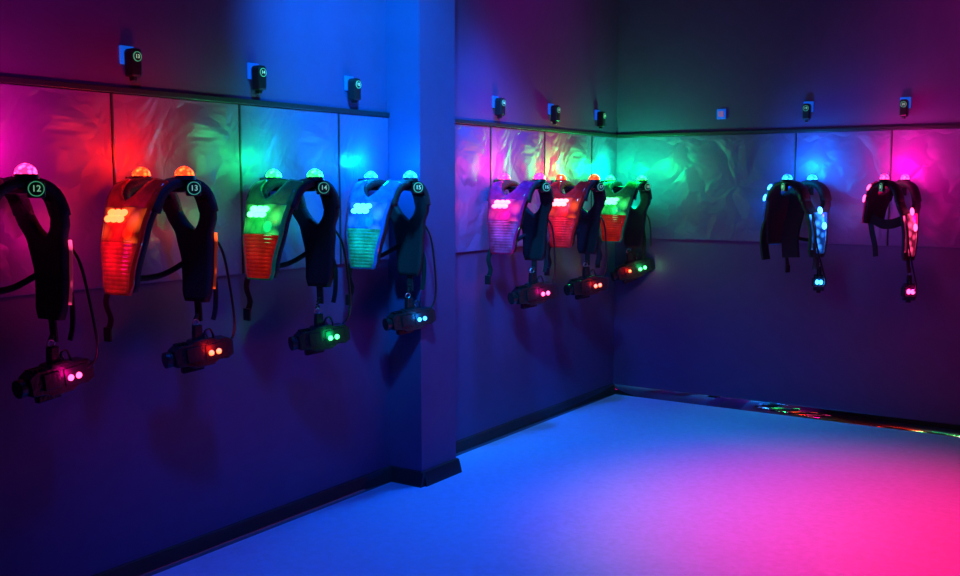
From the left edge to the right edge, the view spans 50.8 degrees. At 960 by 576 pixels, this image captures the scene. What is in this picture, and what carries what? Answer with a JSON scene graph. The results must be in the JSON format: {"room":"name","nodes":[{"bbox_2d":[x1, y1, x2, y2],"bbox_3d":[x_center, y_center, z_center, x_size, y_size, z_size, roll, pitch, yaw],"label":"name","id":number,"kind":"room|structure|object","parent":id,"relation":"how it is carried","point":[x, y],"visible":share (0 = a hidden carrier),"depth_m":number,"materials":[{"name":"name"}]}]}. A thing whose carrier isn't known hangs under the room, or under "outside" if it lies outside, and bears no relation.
{"room":"laser tag vesting room","nodes":[
{"label":"laser tag vesting room","id":0,"kind":"room"},
{"bbox_2d":[0,0,617,575],"bbox_3d":[-1.498,-0.452,3.940,0.120,3.300,9.000,4,7,33],"label":"wall","id":1,"kind":"structure","parent":0,"point":[144,457],"depth_m":4.61,"materials":[{"name":"paint"}]},
{"bbox_2d":[7,187,26,193],"bbox_3d":[-1.482,-0.318,3.293,0.106,0.020,0.060,4,7,33],"label":"wall hook","id":2,"kind":"object","parent":1,"relation":"attached to","point":[22,190],"visible":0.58,"depth_m":3.26,"materials":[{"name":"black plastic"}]},
{"bbox_2d":[0,163,98,368],"bbox_3d":[-1.563,-0.054,3.398,0.351,0.719,0.532,4,7,33],"label":"vest","id":3,"kind":"object","parent":1,"relation":"attached to","point":[51,253],"visible":0.98,"depth_m":3.49,"materials":[{"name":"black plastic"}]},
{"bbox_2d":[14,163,37,173],"bbox_3d":[-1.477,-0.388,3.282,0.071,0.036,0.072,4,7,33],"label":"dome lamp","id":4,"kind":"object","parent":3,"relation":"on","point":[24,168],"depth_m":3.26,"materials":[{"name":"plastic"}]},
{"bbox_2d":[12,332,94,403],"bbox_3d":[-1.493,0.275,3.542,0.084,0.242,0.284,4,7,33],"label":"gun","id":5,"kind":"object","parent":3,"relation":"hanging from","point":[54,377],"visible":1,"depth_m":3.52,"materials":[{"name":"plastic"}]},
{"bbox_2d":[68,240,72,304],"bbox_3d":[-1.413,-0.053,3.485,0.019,0.227,0.037,-4,7,-34],"label":"light","id":6,"kind":"object","parent":3,"relation":"attached to","point":[70,249],"depth_m":3.49,"materials":[{"name":"plastic"}]},
{"bbox_2d":[0,83,112,296],"bbox_3d":[-1.608,-0.352,3.662,0.012,0.748,0.650,4,7,33],"label":"wall panel","id":7,"kind":"object","parent":1,"relation":"attached to","point":[65,134],"depth_m":3.72,"materials":[{"name":"silver"}]},
{"bbox_2d":[110,93,115,185],"bbox_3d":[-1.425,-0.380,3.935,0.016,0.748,0.012,4,7,33],"label":"trim","id":8,"kind":"structure","parent":1,"relation":"attached to","point":[111,94],"depth_m":3.91,"materials":[{"name":"black metal"}]},
{"bbox_2d":[119,45,133,63],"bbox_3d":[-1.380,-0.910,3.951,0.014,0.072,0.066,4,7,33],"label":"power socket","id":9,"kind":"object","parent":1,"relation":"attached to","point":[122,48],"visible":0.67,"depth_m":3.93,"materials":[{"name":"plastic"}]},
{"bbox_2d":[124,48,141,80],"bbox_3d":[-1.351,-0.871,3.938,0.055,0.124,0.052,4,7,33],"label":"plug","id":10,"kind":"object","parent":9,"relation":"in","point":[132,56],"visible":1,"depth_m":3.92,"materials":[{"name":"black plastic"}]},
{"bbox_2d":[126,177,185,196],"bbox_3d":[-1.243,-0.382,3.911,0.322,0.100,0.060,4,7,33],"label":"wall hook","id":11,"kind":"object","parent":1,"relation":"attached to","point":[181,189],"visible":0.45,"depth_m":3.84,"materials":[{"name":"black plastic"}]},
{"bbox_2d":[100,166,235,341],"bbox_3d":[-1.205,-0.110,3.938,0.351,0.719,0.532,4,7,33],"label":"vest","id":12,"kind":"object","parent":11,"relation":"hanging from","point":[128,221],"visible":1,"depth_m":3.82,"materials":[{"name":"black plastic"}]},
{"bbox_2d":[132,167,150,175],"bbox_3d":[-1.328,-0.457,3.959,0.071,0.036,0.072,4,7,33],"label":"dome lamp","id":13,"kind":"object","parent":12,"relation":"on","point":[140,171],"depth_m":3.93,"materials":[{"name":"orange plastic"}]},
{"bbox_2d":[175,166,193,174],"bbox_3d":[-1.119,-0.443,3.822,0.071,0.036,0.072,4,7,33],"label":"dome lamp","id":14,"kind":"object","parent":12,"relation":"on","point":[183,170],"depth_m":3.80,"materials":[{"name":"orange plastic"}]},
{"bbox_2d":[161,313,233,373],"bbox_3d":[-1.140,0.220,4.083,0.284,0.242,0.084,-5,8,-39],"label":"gun","id":15,"kind":"object","parent":12,"relation":"hanging from","point":[200,351],"visible":1,"depth_m":4.07,"materials":[{"name":"plastic"}]},
{"bbox_2d":[213,233,217,288],"bbox_3d":[-1.055,-0.108,4.025,0.019,0.227,0.037,-4,7,-34],"label":"light","id":16,"kind":"object","parent":12,"relation":"attached to","point":[215,241],"depth_m":4.03,"materials":[{"name":"orange plastic"}]},
{"bbox_2d":[113,93,241,283],"bbox_3d":[-1.245,-0.408,4.210,0.012,0.748,0.650,4,7,33],"label":"wall panel","id":17,"kind":"object","parent":1,"relation":"attached to","point":[159,135],"depth_m":4.20,"materials":[{"name":"silver metal"}]},
{"bbox_2d":[0,76,389,116],"bbox_3d":[-2.200,-0.646,2.724,0.020,0.024,6.240,4,7,33],"label":"trim","id":18,"kind":"structure","parent":1,"relation":"attached to","point":[3,79],"depth_m":4.14,"materials":[{"name":"black metal"}]},
{"bbox_2d":[92,466,390,575],"bbox_3d":[-2.194,1.272,2.915,0.034,0.078,6.240,4,7,33],"label":"baseboard","id":19,"kind":"structure","parent":1,"relation":"attached to","point":[154,563],"depth_m":4.61,"materials":[{"name":"paint"}]},
{"bbox_2d":[238,104,244,273],"bbox_3d":[-1.062,-0.436,4.483,0.016,0.748,0.012,4,7,33],"label":"trim","id":20,"kind":"structure","parent":1,"relation":"attached to","point":[239,105],"depth_m":4.47,"materials":[{"name":"black metal"}]},
{"bbox_2d":[247,63,258,78],"bbox_3d":[-1.011,-0.967,4.508,0.014,0.072,0.066,4,7,33],"label":"power socket","id":21,"kind":"object","parent":1,"relation":"attached to","point":[249,65],"visible":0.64,"depth_m":4.49,"materials":[{"name":"plastic"}]},
{"bbox_2d":[251,65,266,93],"bbox_3d":[-0.982,-0.927,4.495,0.055,0.124,0.052,4,7,33],"label":"plug","id":22,"kind":"object","parent":21,"relation":"in","point":[258,72],"visible":1,"depth_m":4.48,"materials":[{"name":"black plastic"}]},
{"bbox_2d":[268,186,280,196],"bbox_3d":[-0.904,-0.435,4.547,0.076,0.045,0.060,4,7,33],"label":"wall hook","id":23,"kind":"object","parent":1,"relation":"attached to","point":[275,189],"depth_m":4.55,"materials":[{"name":"black plastic"}]},
{"bbox_2d":[241,105,339,273],"bbox_3d":[-0.883,-0.464,4.756,0.012,0.748,0.645,4,7,33],"label":"wall panel","id":24,"kind":"object","parent":1,"relation":"attached to","point":[291,142],"depth_m":4.75,"materials":[{"name":"silver"}]},
{"bbox_2d":[306,186,315,191],"bbox_3d":[-0.720,-0.434,4.425,0.053,0.022,0.060,4,7,33],"label":"wall hook","id":25,"kind":"object","parent":1,"relation":"attached to","point":[311,189],"depth_m":4.43,"materials":[{"name":"black plastic"}]},
{"bbox_2d":[243,169,351,323],"bbox_3d":[-0.809,-0.170,4.536,0.351,0.719,0.532,4,7,33],"label":"vest","id":26,"kind":"object","parent":25,"relation":"hanging from","point":[267,219],"visible":1,"depth_m":4.41,"materials":[{"name":"black plastic"}]},
{"bbox_2d":[266,169,281,176],"bbox_3d":[-0.931,-0.518,4.557,0.071,0.036,0.072,4,7,33],"label":"dome lamp","id":27,"kind":"object","parent":26,"relation":"on","point":[271,173],"depth_m":4.53,"materials":[{"name":"green plastic"}]},
{"bbox_2d":[307,169,322,176],"bbox_3d":[-0.723,-0.504,4.420,0.071,0.036,0.072,4,7,33],"label":"dome lamp","id":28,"kind":"object","parent":26,"relation":"on","point":[314,172],"depth_m":4.40,"materials":[{"name":"green plastic"}]},
{"bbox_2d":[288,297,349,355],"bbox_3d":[-0.745,0.174,4.683,0.284,0.270,0.084,-3,7,-31],"label":"gun","id":29,"kind":"object","parent":26,"relation":"hanging from","point":[321,336],"visible":1,"depth_m":4.67,"materials":[{"name":"plastic"}]},
{"bbox_2d":[338,113,341,263],"bbox_3d":[-0.701,-0.491,5.027,0.016,0.748,0.012,4,7,33],"label":"trim","id":30,"kind":"structure","parent":1,"relation":"attached to","point":[339,161],"depth_m":5.02,"materials":[{"name":"black metal"}]},
{"bbox_2d":[344,76,353,90],"bbox_3d":[-0.654,-1.022,5.048,0.014,0.072,0.066,4,7,33],"label":"power socket","id":31,"kind":"object","parent":1,"relation":"attached to","point":[346,78],"visible":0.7,"depth_m":5.03,"materials":[{"name":"plastic"}]},
{"bbox_2d":[348,78,360,103],"bbox_3d":[-0.624,-0.983,5.034,0.055,0.124,0.052,4,7,33],"label":"plug","id":32,"kind":"object","parent":1,"relation":"attached to","point":[354,84],"visible":1,"depth_m":5.02,"materials":[{"name":"black plastic"}]},
{"bbox_2d":[340,113,388,263],"bbox_3d":[-0.594,-0.508,5.192,0.012,0.748,0.385,4,7,33],"label":"wall panel","id":33,"kind":"object","parent":1,"relation":"attached to","point":[363,139],"depth_m":5.14,"materials":[{"name":"silver metal"}]},
{"bbox_2d":[358,179,410,190],"bbox_3d":[-0.470,-0.500,5.078,0.322,0.100,0.060,4,7,33],"label":"wall hook","id":34,"kind":"object","parent":1,"relation":"attached to","point":[376,188],"visible":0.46,"depth_m":5.10,"materials":[{"name":"black plastic"}]},
{"bbox_2d":[345,171,436,307],"bbox_3d":[-0.432,-0.228,5.105,0.351,0.719,0.532,4,7,33],"label":"vest","id":35,"kind":"object","parent":34,"relation":"hanging from","point":[368,217],"visible":1,"depth_m":4.97,"materials":[{"name":"black plastic"}]},
{"bbox_2d":[364,171,377,177],"bbox_3d":[-0.554,-0.576,5.126,0.071,0.036,0.072,4,7,33],"label":"dome lamp","id":36,"kind":"object","parent":35,"relation":"on","point":[370,174],"depth_m":5.10,"materials":[{"name":"blue plastic"}]},
{"bbox_2d":[382,285,434,334],"bbox_3d":[-0.367,0.111,5.251,0.284,0.260,0.084,-4,7,-33],"label":"gun","id":37,"kind":"object","parent":35,"relation":"hanging from","point":[405,320],"visible":1,"depth_m":5.23,"materials":[{"name":"plastic"}]},
{"bbox_2d":[403,171,416,177],"bbox_3d":[-0.345,-0.562,4.989,0.071,0.036,0.072,4,7,33],"label":"dome lamp","id":38,"kind":"object","parent":35,"relation":"on","point":[409,174],"depth_m":4.96,"materials":[{"name":"blue plastic"}]},
{"bbox_2d":[390,465,424,487],"bbox_3d":[-0.402,1.015,5.438,0.235,0.078,0.034,4,7,33],"label":"baseboard","id":39,"kind":"structure","parent":1,"relation":"attached to","point":[415,478],"depth_m":5.42,"materials":[{"name":"black plastic"}]},
{"bbox_2d":[455,124,489,252],"bbox_3d":[-0.125,-0.580,5.901,0.012,0.748,0.661,4,7,33],"label":"wall panel","id":40,"kind":"object","parent":1,"relation":"attached to","point":[472,142],"depth_m":6.00,"materials":[{"name":"silver metal"}]},
{"bbox_2d":[490,127,491,187],"bbox_3d":[0.062,-0.609,6.178,0.016,0.748,0.012,4,7,33],"label":"trim","id":41,"kind":"structure","parent":1,"relation":"attached to","point":[490,127],"depth_m":6.15,"materials":[{"name":"metal"}]},
{"bbox_2d":[492,96,498,107],"bbox_3d":[0.095,-1.137,6.177,0.014,0.072,0.066,4,7,33],"label":"power socket","id":42,"kind":"object","parent":1,"relation":"attached to","point":[493,97],"visible":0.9,"depth_m":6.16,"materials":[{"name":"plastic"}]},
{"bbox_2d":[495,98,505,118],"bbox_3d":[0.125,-1.098,6.164,0.055,0.124,0.052,4,7,33],"label":"plug","id":43,"kind":"object","parent":1,"relation":"attached to","point":[500,103],"visible":1,"depth_m":6.14,"materials":[{"name":"black plastic"}]},
{"bbox_2d":[493,180,540,189],"bbox_3d":[0.232,-0.608,6.137,0.322,0.100,0.060,4,7,33],"label":"wall hook","id":44,"kind":"object","parent":1,"relation":"attached to","point":[509,187],"visible":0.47,"depth_m":6.15,"materials":[{"name":"black plastic"}]},
{"bbox_2d":[485,173,555,284],"bbox_3d":[0.270,-0.336,6.163,0.351,0.719,0.532,4,7,33],"label":"vest","id":45,"kind":"object","parent":44,"relation":"hanging from","point":[509,213],"visible":1,"depth_m":6.03,"materials":[{"name":"black plastic"}]},
{"bbox_2d":[498,173,509,178],"bbox_3d":[0.148,-0.684,6.185,0.071,0.036,0.072,4,7,33],"label":"dome lamp","id":46,"kind":"object","parent":45,"relation":"on","point":[503,176],"depth_m":6.16,"materials":[{"name":"plastic"}]},
{"bbox_2d":[508,266,557,308],"bbox_3d":[0.333,-0.004,6.308,0.331,0.264,0.098,-3,7,-31],"label":"gun","id":47,"kind":"object","parent":45,"relation":"hanging from","point":[528,295],"visible":1,"depth_m":6.29,"materials":[{"name":"plastic"}]},
{"bbox_2d":[534,173,544,178],"bbox_3d":[0.356,-0.670,6.048,0.071,0.036,0.072,4,7,33],"label":"dome lamp","id":48,"kind":"object","parent":45,"relation":"on","point":[538,176],"depth_m":6.02,"materials":[{"name":"pink plastic"}]},
{"bbox_2d":[492,127,543,246],"bbox_3d":[0.242,-0.637,6.455,0.012,0.748,0.652,4,7,33],"label":"wall panel","id":49,"kind":"object","parent":1,"relation":"attached to","point":[517,153],"depth_m":6.44,"materials":[{"name":"silver metal"}]},
{"bbox_2d":[456,383,614,455],"bbox_3d":[0.371,0.877,6.786,0.034,0.078,2.440,4,7,33],"label":"baseboard","id":50,"kind":"structure","parent":1,"relation":"attached to","point":[464,445],"depth_m":6.72,"materials":[{"name":"paint"}]},
{"bbox_2d":[455,119,617,137],"bbox_3d":[0.366,-1.041,6.594,0.020,0.024,2.440,4,7,33],"label":"trim","id":51,"kind":"structure","parent":1,"relation":"attached to","point":[458,121],"depth_m":6.53,"materials":[{"name":"black metal"}]},
{"bbox_2d":[544,131,545,175],"bbox_3d":[0.426,-0.665,6.728,0.016,0.748,0.012,4,7,33],"label":"trim","id":52,"kind":"structure","parent":1,"relation":"attached to","point":[544,131],"depth_m":6.70,"materials":[{"name":"metal"}]},
{"bbox_2d":[548,103,553,114],"bbox_3d":[0.475,-1.196,6.750,0.014,0.072,0.066,4,7,33],"label":"power socket","id":53,"kind":"object","parent":1,"relation":"attached to","point":[549,104],"visible":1,"depth_m":6.73,"materials":[{"name":"plastic"}]},
{"bbox_2d":[551,105,560,123],"bbox_3d":[0.505,-1.156,6.737,0.055,0.124,0.052,4,7,33],"label":"plug","id":54,"kind":"object","parent":1,"relation":"attached to","point":[555,109],"visible":1,"depth_m":6.72,"materials":[{"name":"black plastic"}]},
{"bbox_2d":[545,132,591,241],"bbox_3d":[0.612,-0.694,7.013,0.012,0.748,0.672,4,7,33],"label":"wall panel","id":55,"kind":"object","parent":1,"relation":"attached to","point":[568,155],"depth_m":6.99,"materials":[{"name":"silver metal"}]},
{"bbox_2d":[551,180,594,188],"bbox_3d":[0.628,-0.669,6.735,0.322,0.100,0.060,4,7,33],"label":"wall hook","id":56,"kind":"object","parent":1,"relation":"attached to","point":[552,181],"visible":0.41,"depth_m":6.75,"materials":[{"name":"black plastic"}]},
{"bbox_2d":[544,174,606,275],"bbox_3d":[0.667,-0.397,6.761,0.351,0.719,0.532,4,7,33],"label":"vest","id":57,"kind":"object","parent":56,"relation":"hanging from","point":[568,217],"visible":0.92,"depth_m":6.62,"materials":[{"name":"black plastic"}]},
{"bbox_2d":[556,174,565,179],"bbox_3d":[0.544,-0.745,6.783,0.071,0.036,0.072,4,7,33],"label":"dome lamp","id":58,"kind":"object","parent":57,"relation":"on","point":[560,177],"depth_m":6.76,"materials":[{"name":"orange plastic"}]},
{"bbox_2d":[563,260,608,299],"bbox_3d":[0.729,-0.059,6.907,0.331,0.271,0.098,-3,7,-31],"label":"gun","id":59,"kind":"object","parent":57,"relation":"hanging from","point":[582,287],"visible":1,"depth_m":6.88,"materials":[{"name":"plastic"}]},
{"bbox_2d":[589,174,599,179],"bbox_3d":[0.753,-0.731,6.646,0.071,0.036,0.072,4,7,33],"label":"dome lamp","id":60,"kind":"object","parent":57,"relation":"on","point":[593,177],"depth_m":6.62,"materials":[{"name":"orange plastic"}]},
{"bbox_2d":[591,136,592,207],"bbox_3d":[0.802,-0.722,7.295,0.016,0.748,0.012,4,7,33],"label":"trim","id":61,"kind":"structure","parent":1,"relation":"attached to","point":[592,136],"depth_m":7.27,"materials":[{"name":"black metal"}]},
{"bbox_2d":[597,111,605,128],"bbox_3d":[0.879,-1.214,7.302,0.055,0.124,0.052,4,7,33],"label":"plug","id":62,"kind":"object","parent":1,"relation":"attached to","point":[601,115],"visible":1,"depth_m":7.28,"materials":[{"name":"black plastic"}]},
{"bbox_2d":[592,136,616,235],"bbox_3d":[0.914,-0.740,7.467,0.012,0.748,0.403,4,7,33],"label":"wall panel","id":63,"kind":"object","parent":1,"relation":"attached to","point":[604,148],"depth_m":7.44,"materials":[{"name":"silver metal"}]},
{"bbox_2d":[601,181,642,188],"bbox_3d":[1.038,-0.732,7.353,0.322,0.100,0.060,4,7,33],"label":"wall hook","id":64,"kind":"object","parent":1,"relation":"attached to","point":[615,187],"visible":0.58,"depth_m":7.36,"materials":[{"name":"black plastic"}]},
{"bbox_2d":[595,175,651,267],"bbox_3d":[1.077,-0.460,7.380,0.351,0.719,0.532,4,7,33],"label":"vest","id":65,"kind":"object","parent":64,"relation":"hanging from","point":[621,220],"visible":0.92,"depth_m":7.23,"materials":[{"name":"black plastic"}]},
{"bbox_2d":[605,175,614,179],"bbox_3d":[0.954,-0.808,7.402,0.071,0.036,0.072,4,7,33],"label":"dome lamp","id":66,"kind":"object","parent":65,"relation":"on","point":[609,177],"depth_m":7.38,"materials":[{"name":"green plastic"}]},
{"bbox_2d":[610,248,654,283],"bbox_3d":[1.137,-0.163,7.521,0.331,0.263,0.108,-1,6,-11],"label":"gun","id":67,"kind":"object","parent":65,"relation":"hanging from","point":[632,269],"visible":1,"depth_m":7.50,"materials":[{"name":"plastic"}]},
{"bbox_2d":[637,175,646,179],"bbox_3d":[1.163,-0.794,7.265,0.071,0.036,0.072,4,7,33],"label":"dome lamp","id":68,"kind":"object","parent":65,"relation":"on","point":[641,177],"depth_m":7.24,"materials":[{"name":"green plastic"}]},
{"bbox_2d":[386,0,455,470],"bbox_3d":[-0.313,-0.603,5.427,0.215,3.300,0.320,4,7,33],"label":"wall pillar","id":69,"kind":"structure","parent":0,"point":[420,34],"depth_m":5.37,"materials":[{"name":"paint"}]},
{"bbox_2d":[422,458,461,486],"bbox_3d":[-0.206,1.006,5.526,0.034,0.078,0.330,4,7,33],"label":"baseboard","id":70,"kind":"structure","parent":69,"relation":"attached to","point":[438,473],"depth_m":5.51,"materials":[{"name":"black plastic"}]},
{"bbox_2d":[152,394,959,575],"bbox_3d":[0.889,1.399,2.546,5.840,0.100,9.240,4,7,33],"label":"floor","id":71,"kind":"structure","parent":0,"point":[614,485],"depth_m":5.01,"materials":[{"name":"plastic"}]},
{"bbox_2d":[613,0,959,423],"bbox_3d":[3.400,-0.678,6.161,5.840,3.300,0.120,4,7,33],"label":"wall","id":72,"kind":"structure","parent":0,"point":[712,317],"depth_m":6.94,"materials":[{"name":"grey paint"}]},
{"bbox_2d":[616,133,794,241],"bbox_3d":[1.589,-0.721,7.278,1.339,0.748,0.012,4,7,33],"label":"wall panel","id":73,"kind":"object","parent":72,"relation":"attached to","point":[705,187],"depth_m":7.24,"materials":[{"name":"silver metal"}]},
{"bbox_2d":[717,109,725,118],"bbox_3d":[1.707,-1.231,7.146,0.066,0.072,0.014,4,7,33],"label":"power socket","id":74,"kind":"object","parent":72,"relation":"attached to","point":[721,113],"visible":1,"depth_m":7.14,"materials":[{"name":"plastic"}]},
{"bbox_2d":[614,383,959,436],"bbox_3d":[3.357,0.931,6.261,5.600,0.078,0.034,4,7,33],"label":"baseboard","id":75,"kind":"structure","parent":72,"relation":"attached to","point":[851,417],"depth_m":7.02,"materials":[{"name":"black plastic"}]},
{"bbox_2d":[618,124,959,137],"bbox_3d":[3.369,-0.987,6.066,5.580,0.024,0.020,4,7,33],"label":"trim","id":76,"kind":"structure","parent":72,"relation":"attached to","point":[943,125],"depth_m":6.86,"materials":[{"name":"black metal"}]},
{"bbox_2d":[794,133,796,180],"bbox_3d":[2.151,-0.683,6.907,0.010,0.748,0.016,4,7,33],"label":"trim","id":77,"kind":"structure","parent":72,"relation":"attached to","point":[795,133],"depth_m":6.88,"materials":[{"name":"black metal"}]},
{"bbox_2d":[802,103,811,121],"bbox_3d":[2.195,-1.176,6.787,0.052,0.124,0.055,4,7,33],"label":"plug","id":78,"kind":"object","parent":72,"relation":"attached to","point":[806,108],"visible":1,"depth_m":6.77,"materials":[{"name":"black plastic"}]},
{"bbox_2d":[804,101,813,111],"bbox_3d":[2.214,-1.222,6.811,0.066,0.072,0.014,4,7,33],"label":"power socket","id":79,"kind":"object","parent":72,"relation":"attached to","point":[808,102],"visible":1,"depth_m":6.80,"materials":[{"name":"plastic"}]},
{"bbox_2d":[805,180,813,194],"bbox_3d":[2.144,-0.667,6.714,0.060,0.100,0.322,4,7,33],"label":"wall hook","id":80,"kind":"object","parent":72,"relation":"attached to","point":[810,189],"visible":0.15,"depth_m":6.83,"materials":[{"name":"black plastic"}]},
{"bbox_2d":[795,130,890,245],"bbox_3d":[2.409,-0.666,6.740,0.606,0.748,0.012,4,7,33],"label":"wall panel","id":81,"kind":"object","parent":72,"relation":"attached to","point":[847,162],"depth_m":6.72,"materials":[{"name":"silver metal"}]},
{"bbox_2d":[886,130,892,245],"bbox_3d":[2.665,-0.648,6.569,0.010,0.748,0.016,4,7,33],"label":"trim","id":82,"kind":"structure","parent":72,"relation":"attached to","point":[891,130],"depth_m":6.55,"materials":[{"name":"black metal"}]},
{"bbox_2d":[897,180,906,194],"bbox_3d":[2.637,-0.634,6.391,0.060,0.100,0.322,4,7,33],"label":"wall hook","id":83,"kind":"object","parent":72,"relation":"attached to","point":[904,189],"visible":0.18,"depth_m":6.51,"materials":[{"name":"black plastic"}]},
{"bbox_2d":[861,174,921,291],"bbox_3d":[2.606,-0.353,6.339,0.350,0.721,0.370,-5,8,-39],"label":"vest","id":84,"kind":"object","parent":83,"relation":"hanging from","point":[876,203],"visible":1,"depth_m":6.30,"materials":[{"name":"black plastic"}]},
{"bbox_2d":[880,174,888,178],"bbox_3d":[2.502,-0.690,6.247,0.071,0.036,0.052,-5,8,-39],"label":"dome lamp","id":85,"kind":"object","parent":84,"relation":"on","point":[884,176],"depth_m":6.23,"materials":[{"name":"plastic"}]},
{"bbox_2d":[903,216,906,252],"bbox_3d":[2.613,-0.331,6.210,0.038,0.227,0.014,-3,7,-27],"label":"light","id":86,"kind":"object","parent":84,"relation":"attached to","point":[904,217],"depth_m":6.21,"materials":[{"name":"pink plastic"}]},
{"bbox_2d":[900,174,909,178],"bbox_3d":[2.695,-0.706,6.405,0.071,0.036,0.052,-5,8,-39],"label":"dome lamp","id":87,"kind":"object","parent":84,"relation":"on","point":[904,176],"depth_m":6.38,"materials":[{"name":"plastic"}]},
{"bbox_2d":[901,267,916,302],"bbox_3d":[2.708,-0.017,6.386,0.076,0.235,0.275,2,6,18],"label":"gun","id":88,"kind":"object","parent":84,"relation":"hanging from","point":[908,294],"visible":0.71,"depth_m":6.30,"materials":[{"name":"plastic"}]},
{"bbox_2d":[899,99,908,118],"bbox_3d":[2.708,-1.142,6.451,0.052,0.124,0.055,4,7,33],"label":"plug","id":89,"kind":"object","parent":72,"relation":"attached to","point":[904,103],"visible":1,"depth_m":6.43,"materials":[{"name":"black plastic"}]},
{"bbox_2d":[900,97,910,107],"bbox_3d":[2.726,-1.188,6.475,0.066,0.072,0.014,4,7,33],"label":"power socket","id":90,"kind":"object","parent":72,"relation":"attached to","point":[907,98],"visible":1,"depth_m":6.46,"materials":[{"name":"plastic"}]},
{"bbox_2d":[888,128,959,247],"bbox_3d":[2.931,-0.631,6.397,0.625,0.748,0.012,4,7,33],"label":"wall panel","id":91,"kind":"object","parent":72,"relation":"attached to","point":[930,158],"depth_m":6.43,"materials":[{"name":"silver metal"}]},
{"bbox_2d":[760,174,831,286],"bbox_3d":[2.110,-0.387,6.663,0.351,0.719,0.532,-4,7,-33],"label":"vest","id":92,"kind":"object","parent":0,"point":[783,212],"visible":1,"depth_m":6.68,"materials":[{"name":"black plastic"}]},
{"bbox_2d":[782,174,792,178],"bbox_3d":[2.002,-0.724,6.580,0.071,0.036,0.072,-4,7,-33],"label":"dome lamp","id":93,"kind":"object","parent":92,"relation":"on","point":[786,176],"depth_m":6.56,"materials":[{"name":"plastic"}]},
{"bbox_2d":[809,215,813,249],"bbox_3d":[2.132,-0.360,6.493,0.037,0.227,0.019,-1,6,-11],"label":"light","id":94,"kind":"object","parent":92,"relation":"attached to","point":[811,217],"depth_m":6.50,"materials":[{"name":"blue plastic"}]},
{"bbox_2d":[807,174,817,179],"bbox_3d":[2.210,-0.738,6.718,0.071,0.036,0.072,-4,7,-33],"label":"dome lamp","id":95,"kind":"object","parent":92,"relation":"on","point":[811,177],"depth_m":6.69,"materials":[{"name":"plastic"}]},
{"bbox_2d":[812,262,824,292],"bbox_3d":[2.241,-0.067,6.691,0.076,0.213,0.275,2,6,18],"label":"gun","id":96,"kind":"object","parent":92,"relation":"hanging from","point":[818,281],"visible":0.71,"depth_m":6.58,"materials":[{"name":"plastic"}]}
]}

